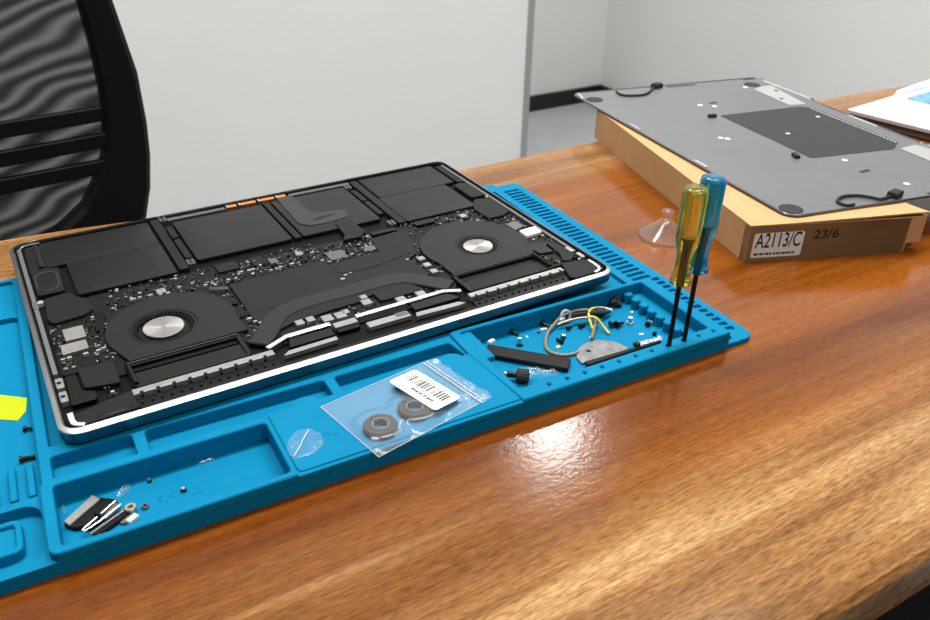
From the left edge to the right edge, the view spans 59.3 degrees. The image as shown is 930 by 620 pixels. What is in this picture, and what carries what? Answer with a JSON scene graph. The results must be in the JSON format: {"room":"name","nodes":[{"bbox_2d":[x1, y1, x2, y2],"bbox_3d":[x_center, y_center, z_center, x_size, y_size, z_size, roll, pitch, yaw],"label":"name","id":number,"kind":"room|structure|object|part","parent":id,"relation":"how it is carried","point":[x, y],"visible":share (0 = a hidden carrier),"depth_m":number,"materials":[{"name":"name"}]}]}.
{"room":"electronics workshop","nodes":[
{"label":"electronics workshop","id":0,"kind":"room"},
{"bbox_2d":[113,0,528,218],"bbox_3d":[-1.429,-0.942,0.996,3.738,2.600,0.030,-17,35,-27],"label":"wall partition","id":1,"kind":"structure","parent":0,"point":[242,99],"depth_m":1.99,"materials":[{"name":"white paint"}]},
{"bbox_2d":[520,0,534,157],"bbox_3d":[0.181,-1.419,1.840,0.020,2.600,0.036,-17,35,-27],"label":"trim","id":2,"kind":"structure","parent":1,"relation":"attached to","point":[531,4],"depth_m":2.28,"materials":[{"name":"grey metal"}]},
{"bbox_2d":[526,102,597,156],"bbox_3d":[-0.336,0.715,0.853,5.040,0.060,4.610,-17,35,-27],"label":"floor","id":3,"kind":"structure","parent":0,"point":[556,128],"depth_m":3.20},
{"bbox_2d":[0,0,149,240],"bbox_3d":[-0.443,0.092,0.763,0.604,1.095,0.578,-17,35,-27],"label":"office chair","id":4,"kind":"object","parent":3,"relation":"on","point":[75,150],"visible":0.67,"depth_m":0.91,"materials":[{"name":"black plastic"}]},
{"bbox_3d":[-0.568,-0.222,0.821,0.452,0.620,0.028,-17,35,-27],"label":"frame","id":5,"kind":"part","parent":4,"relation":"part of","materials":[{"name":"black plastic"}]},
{"bbox_2d":[0,85,929,619],"bbox_3d":[-0.050,0.332,0.723,2.419,0.740,0.591,-17,35,-27],"label":"desk","id":6,"kind":"object","parent":3,"relation":"on","point":[781,473],"visible":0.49,"depth_m":0.41,"materials":[{"name":"brown wood"}]},
{"bbox_2d":[0,183,749,595],"bbox_3d":[-0.126,0.012,0.521,0.559,0.013,0.292,-15,34,-25],"label":"mat","id":7,"kind":"object","parent":6,"relation":"on","point":[253,438],"depth_m":0.44,"materials":[{"name":"blue plastic"}]},
{"bbox_2d":[0,395,26,420],"bbox_3d":[-0.260,0.056,0.448,0.036,0.001,0.031,-15,34,-25],"label":"sticky note","id":8,"kind":"object","parent":7,"relation":"on","point":[13,408],"visible":1,"depth_m":0.45,"materials":[{"name":"yellow paper"}]},
{"bbox_2d":[18,455,35,462],"bbox_3d":[-0.222,0.075,0.413,0.007,0.004,0.004,-13,34,-22],"label":"screw","id":9,"kind":"object","parent":7,"relation":"on","point":[24,458],"visible":1,"depth_m":0.41,"materials":[{"name":"black metal"}]},
{"bbox_2d":[22,426,31,431],"bbox_3d":[-0.232,0.063,0.433,0.004,0.003,0.003,-8,32,-15],"label":"screw","id":10,"kind":"object","parent":7,"relation":"on","point":[24,428],"visible":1,"depth_m":0.43,"materials":[{"name":"black metal"}]},
{"bbox_3d":[-0.177,0.096,0.387,0.015,0.003,0.022,12,33,17],"label":"metal bracket","id":11,"kind":"part","parent":7,"relation":"part of","materials":[{"name":"silver metal"}]},
{"bbox_2d":[81,501,120,531],"bbox_3d":[-0.171,0.097,0.383,0.007,0.002,0.021,20,36,28],"label":"metal clamp","id":12,"kind":"object","parent":7,"relation":"on","point":[116,506],"visible":1,"depth_m":0.38,"materials":[{"name":"silver metal"}]},
{"bbox_2d":[91,510,130,536],"bbox_3d":[-0.165,0.100,0.382,0.004,0.003,0.019,19,35,27],"label":"rail","id":13,"kind":"object","parent":7,"relation":"on","point":[120,516],"visible":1,"depth_m":0.38,"materials":[{"name":"black"}]},
{"bbox_2d":[120,513,139,524],"bbox_3d":[-0.158,0.099,0.385,0.005,0.002,0.008,15,34,22],"label":"metal clip","id":14,"kind":"object","parent":7,"relation":"on","point":[131,518],"visible":1,"depth_m":0.38,"materials":[{"name":"silver metal"}]},
{"bbox_2d":[124,503,136,512],"bbox_3d":[-0.159,0.094,0.389,0.005,0.002,0.005,-15,35,-25],"label":"bushing","id":15,"kind":"object","parent":7,"relation":"on","point":[133,505],"visible":1,"depth_m":0.39,"materials":[{"name":"beige plastic"}]},
{"bbox_2d":[141,503,148,509],"bbox_3d":[-0.154,0.094,0.392,0.004,0.002,0.003,-14,34,-24],"label":"nut","id":16,"kind":"object","parent":7,"relation":"on","point":[143,507],"visible":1,"depth_m":0.39,"materials":[{"name":"grey metal"}]},
{"bbox_2d":[180,487,186,492],"bbox_3d":[-0.139,0.088,0.402,0.003,0.002,0.003,12,33,17],"label":"screw","id":17,"kind":"object","parent":7,"relation":"on","point":[183,489],"visible":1,"depth_m":0.40,"materials":[{"name":"silver metal"}]},
{"bbox_2d":[293,429,309,456],"bbox_3d":[-0.082,0.067,0.417,0.020,0.001,0.021,-15,34,-25],"label":"plastic film","id":18,"kind":"object","parent":7,"relation":"on","point":[308,429],"visible":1,"depth_m":0.41,"materials":[{"name":"clear plastic"}]},
{"bbox_2d":[10,162,609,442],"bbox_3d":[-0.111,-0.034,0.578,0.358,0.010,0.246,-17,35,-27],"label":"laptop","id":19,"kind":"object","parent":7,"relation":"on","point":[132,324],"visible":1,"depth_m":0.55,"materials":[{"name":"grey metal"}]},
{"bbox_3d":[-0.189,0.053,0.429,0.031,0.004,0.017,-18,36,-28],"label":"corner plate","id":20,"kind":"part","parent":19,"relation":"part of","materials":[{"name":"black"}]},
{"bbox_2d":[124,334,251,388],"bbox_3d":[-0.158,0.029,0.469,0.066,0.003,0.026,-17,35,-27],"label":"sink","id":21,"kind":"object","parent":19,"relation":"attached to","point":[194,359],"depth_m":0.47,"materials":[{"name":"black metal"}]},
{"bbox_2d":[134,344,245,383],"bbox_3d":[-0.156,0.032,0.466,0.061,0.003,0.014,-17,35,-27],"label":"outlet plate","id":22,"kind":"object","parent":19,"relation":"attached to","point":[198,363],"depth_m":0.46,"materials":[{"name":"black"}]},
{"bbox_3d":[-0.091,0.022,0.482,0.034,0.003,0.004,-17,35,-27],"label":"hinge plate","id":23,"kind":"part","parent":19,"relation":"part of","materials":[{"name":"silver metal"}]},
{"bbox_3d":[-0.111,-0.030,0.580,0.357,0.002,0.245,-17,35,-27],"label":"closed lid","id":24,"kind":"part","parent":19,"relation":"part of","materials":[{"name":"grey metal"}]},
{"bbox_3d":[-0.066,-0.041,0.586,0.071,0.001,0.035,-24,39,-35],"label":"pressure plate","id":25,"kind":"part","parent":19,"relation":"part of","materials":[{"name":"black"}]},
{"bbox_3d":[-0.016,0.000,0.521,0.035,0.003,0.004,-15,34,-25],"label":"hinge plate","id":26,"kind":"part","parent":19,"relation":"part of","materials":[{"name":"silver metal"}]},
{"bbox_2d":[451,255,552,293],"bbox_3d":[0.026,-0.025,0.565,0.069,0.003,0.026,-17,35,-27],"label":"sink","id":27,"kind":"object","parent":19,"relation":"attached to","point":[491,274],"depth_m":0.56,"materials":[{"name":"black metal"}]},
{"bbox_2d":[464,261,546,288],"bbox_3d":[0.029,-0.023,0.562,0.064,0.003,0.014,-17,35,-27],"label":"outlet plate","id":28,"kind":"object","parent":19,"relation":"attached to","point":[500,274],"depth_m":0.56,"materials":[{"name":"black"}]},
{"bbox_3d":[0.082,-0.028,0.572,0.028,0.004,0.023,-8,32,-15],"label":"corner plate","id":29,"kind":"part","parent":19,"relation":"part of","materials":[{"name":"black"}]},
{"bbox_2d":[321,360,482,456],"bbox_3d":[-0.031,0.049,0.447,0.079,0.005,0.054,-24,39,-35],"label":"plastic bag","id":30,"kind":"object","parent":7,"relation":"on","point":[434,395],"visible":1,"depth_m":0.45,"materials":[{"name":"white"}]},
{"bbox_2d":[363,414,397,439],"bbox_3d":[-0.044,0.061,0.426,0.019,0.004,0.019,-15,34,-25],"label":"ring","id":31,"kind":"object","parent":30,"relation":"in","point":[370,430],"visible":1,"depth_m":0.42,"materials":[{"name":"grey"}]},
{"bbox_2d":[397,397,431,421],"bbox_3d":[-0.027,0.053,0.440,0.019,0.004,0.019,-15,34,-25],"label":"ring","id":32,"kind":"object","parent":30,"relation":"in","point":[404,411],"visible":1,"depth_m":0.44,"materials":[{"name":"grey rubber"}]},
{"bbox_2d":[487,338,495,344],"bbox_3d":[0.017,0.020,0.521,0.005,0.002,0.003,-25,40,-37],"label":"chip","id":33,"kind":"object","parent":7,"relation":"on","point":[491,341],"visible":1,"depth_m":0.52,"materials":[{"name":"white plastic"}]},
{"bbox_2d":[510,329,518,334],"bbox_3d":[0.032,0.015,0.529,0.006,0.004,0.004,19,35,27],"label":"screw","id":34,"kind":"object","parent":7,"relation":"on","point":[512,331],"visible":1,"depth_m":0.53,"materials":[{"name":"black metal"}]},
{"bbox_2d":[504,368,529,383],"bbox_3d":[0.031,0.039,0.484,0.015,0.009,0.008,6,31,8],"label":"screw","id":35,"kind":"object","parent":7,"relation":"on","point":[522,375],"visible":1,"depth_m":0.48,"materials":[{"name":"black"}]},
{"bbox_2d":[516,337,522,346],"bbox_3d":[0.035,0.020,0.518,0.004,0.006,0.004,25,38,34],"label":"screw","id":36,"kind":"object","parent":7,"relation":"on","point":[519,343],"visible":1,"depth_m":0.52,"materials":[{"name":"silver metal"}]},
{"bbox_2d":[487,344,570,371],"bbox_3d":[0.038,0.029,0.503,0.053,0.003,0.012,9,32,14],"label":"bar","id":37,"kind":"object","parent":7,"relation":"on","point":[559,363],"visible":1,"depth_m":0.50,"materials":[{"name":"black plastic"}]},
{"bbox_2d":[540,320,549,327],"bbox_3d":[0.053,0.009,0.538,0.006,0.004,0.004,25,38,34],"label":"screw","id":38,"kind":"object","parent":7,"relation":"on","point":[542,323],"visible":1,"depth_m":0.54,"materials":[{"name":"black metal"}]},
{"bbox_2d":[556,338,563,343],"bbox_3d":[0.060,0.019,0.522,0.004,0.004,0.005,-22,38,-33],"label":"screw","id":39,"kind":"object","parent":7,"relation":"on","point":[561,341],"visible":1,"depth_m":0.52,"materials":[{"name":"black metal"}]},
{"bbox_2d":[559,309,570,324],"bbox_3d":[0.066,0.004,0.541,0.010,0.009,0.004,-19,36,-30],"label":"clip","id":40,"kind":"object","parent":7,"relation":"on","point":[562,318],"visible":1,"depth_m":0.54,"materials":[{"name":"silver metal"}]},
{"bbox_2d":[544,308,596,356],"bbox_3d":[0.069,0.013,0.530,0.031,0.006,0.056,8,32,11],"label":"cable","id":41,"kind":"object","parent":7,"relation":"on","point":[547,349],"visible":1,"depth_m":0.53,"materials":[{"name":"brown plastic"}]},
{"bbox_2d":[571,307,610,316],"bbox_3d":[0.084,0.002,0.545,0.030,0.006,0.010,-15,34,-25],"label":"wire","id":42,"kind":"object","parent":7,"relation":"on","point":[598,310],"visible":1,"depth_m":0.54,"materials":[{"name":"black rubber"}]},
{"bbox_2d":[587,307,612,334],"bbox_3d":[0.089,0.005,0.542,0.016,0.008,0.028,7,31,10],"label":"wire","id":43,"kind":"object","parent":7,"relation":"on","point":[592,308],"visible":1,"depth_m":0.54,"materials":[{"name":"yellow"}]},
{"bbox_2d":[576,340,627,363],"bbox_3d":[0.084,0.025,0.515,0.036,0.001,0.018,-15,34,-25],"label":"bracket","id":44,"kind":"object","parent":7,"relation":"on","point":[598,348],"visible":1,"depth_m":0.51,"materials":[{"name":"grey metal"}]},
{"bbox_2d":[608,321,614,327],"bbox_3d":[0.099,0.009,0.539,0.007,0.004,0.005,-9,32,-16],"label":"screw","id":45,"kind":"object","parent":7,"relation":"on","point":[611,324],"visible":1,"depth_m":0.54,"materials":[{"name":"black metal"}]},
{"bbox_2d":[608,296,621,306],"bbox_3d":[0.104,-0.006,0.562,0.010,0.007,0.009,-15,34,-25],"label":"clump","id":46,"kind":"object","parent":7,"relation":"on","point":[614,301],"visible":1,"depth_m":0.56,"materials":[{"name":"black rubber"}]},
{"bbox_2d":[614,321,623,327],"bbox_3d":[0.102,0.009,0.539,0.006,0.005,0.005,-18,36,-29],"label":"screw","id":47,"kind":"object","parent":7,"relation":"on","point":[617,324],"visible":1,"depth_m":0.54,"materials":[{"name":"black metal"}]},
{"bbox_3d":[0.099,0.026,0.510,0.058,0.002,0.004,-15,34,-24],"label":"plastic strip","id":48,"kind":"part","parent":7,"relation":"part of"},
{"bbox_2d":[626,316,633,324],"bbox_3d":[0.110,0.007,0.544,0.005,0.004,0.005,-15,35,-25],"label":"screw","id":49,"kind":"object","parent":7,"relation":"on","point":[629,321],"visible":1,"depth_m":0.54,"materials":[{"name":"silver metal"}]},
{"bbox_2d":[633,341,640,347],"bbox_3d":[0.108,0.021,0.514,0.003,0.003,0.003,-22,38,-33],"label":"plug","id":50,"kind":"object","parent":7,"relation":"on","point":[636,344],"visible":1,"depth_m":0.51,"materials":[{"name":"black plastic"}]},
{"bbox_2d":[640,336,661,345],"bbox_3d":[0.118,0.020,0.525,0.022,0.001,0.005,-15,34,-24],"label":"connector","id":51,"kind":"object","parent":7,"relation":"on","point":[658,337],"visible":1,"depth_m":0.53,"materials":[{"name":"white plastic"}]},
{"bbox_2d":[666,183,708,346],"bbox_3d":[0.126,-0.021,0.474,0.015,0.110,0.014,22,38,30],"label":"screwdriver","id":52,"kind":"object","parent":7,"relation":"on","point":[694,198],"visible":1,"depth_m":0.46,"materials":[{"name":"yellow plastic"}]},
{"bbox_3d":[0.126,-0.041,0.461,0.015,0.060,0.014,22,38,30],"label":"handle","id":53,"kind":"part","parent":52,"relation":"part of","materials":[{"name":"yellow plastic"}]},
{"bbox_2d":[682,173,726,341],"bbox_3d":[0.137,-0.026,0.479,0.015,0.112,0.014,21,36,30],"label":"screwdriver","id":54,"kind":"object","parent":7,"relation":"on","point":[716,183],"visible":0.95,"depth_m":0.46,"materials":[{"name":"blue plastic"}]},
{"bbox_3d":[0.137,-0.048,0.466,0.015,0.060,0.014,21,36,30],"label":"handle","id":55,"kind":"part","parent":54,"relation":"part of","materials":[{"name":"teal plastic"}]},
{"bbox_2d":[594,110,929,261],"bbox_3d":[0.248,-0.130,0.748,0.147,0.034,0.308,-7,32,-13],"label":"cardboard box","id":56,"kind":"object","parent":6,"relation":"on","point":[753,231],"visible":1,"depth_m":0.63,"materials":[{"name":"brown cardboard"}]},
{"bbox_2d":[574,77,929,216],"bbox_3d":[0.295,-0.174,0.789,0.259,0.006,0.345,-9,33,-17],"label":"cover","id":57,"kind":"object","parent":56,"relation":"on","point":[795,154],"visible":1,"depth_m":0.76,"materials":[{"name":"grey metal"}]},
{"bbox_2d":[847,79,929,139],"bbox_3d":[0.639,-0.228,0.942,0.339,0.014,0.246,-23,38,-34],"label":"booklet","id":58,"kind":"object","parent":6,"relation":"on","point":[907,111],"visible":0.92,"depth_m":0.92,"materials":[{"name":"white paper"}]},
{"bbox_2d":[875,584,929,619],"bbox_3d":[0.323,0.452,0.739,0.320,0.532,0.320,-17,35,-27],"label":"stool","id":59,"kind":"object","parent":3,"relation":"on","point":[917,606],"visible":0.02,"depth_m":0.60,"materials":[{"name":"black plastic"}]},
{"bbox_2d":[530,0,608,95],"bbox_3d":[-1.482,-1.504,1.785,5.040,2.750,0.080,-17,35,-27],"label":"wall","id":60,"kind":"structure","parent":0,"point":[568,35],"depth_m":3.33,"materials":[{"name":"white paint"}]},
{"bbox_2d":[529,84,600,111],"bbox_3d":[0.188,-0.824,3.315,0.930,0.062,0.015,-17,35,-27],"label":"baseboard","id":61,"kind":"structure","parent":60,"relation":"attached to","point":[565,97],"depth_m":3.41,"materials":[{"name":"black"}]},
{"bbox_2d":[600,0,929,100],"bbox_3d":[1.389,-1.451,1.784,0.070,2.750,2.930,-17,35,-27],"label":"wall","id":62,"kind":"structure","parent":0,"point":[816,49],"depth_m":2.71,"materials":[{"name":"white paint"}]},
{"bbox_2d":[599,85,610,90],"bbox_3d":[1.335,-0.284,2.450,0.015,0.062,2.915,-17,35,-27],"label":"baseboard","id":63,"kind":"structure","parent":62,"relation":"attached to","point":[602,87],"depth_m":3.48,"materials":[{"name":"black"}]}
]}

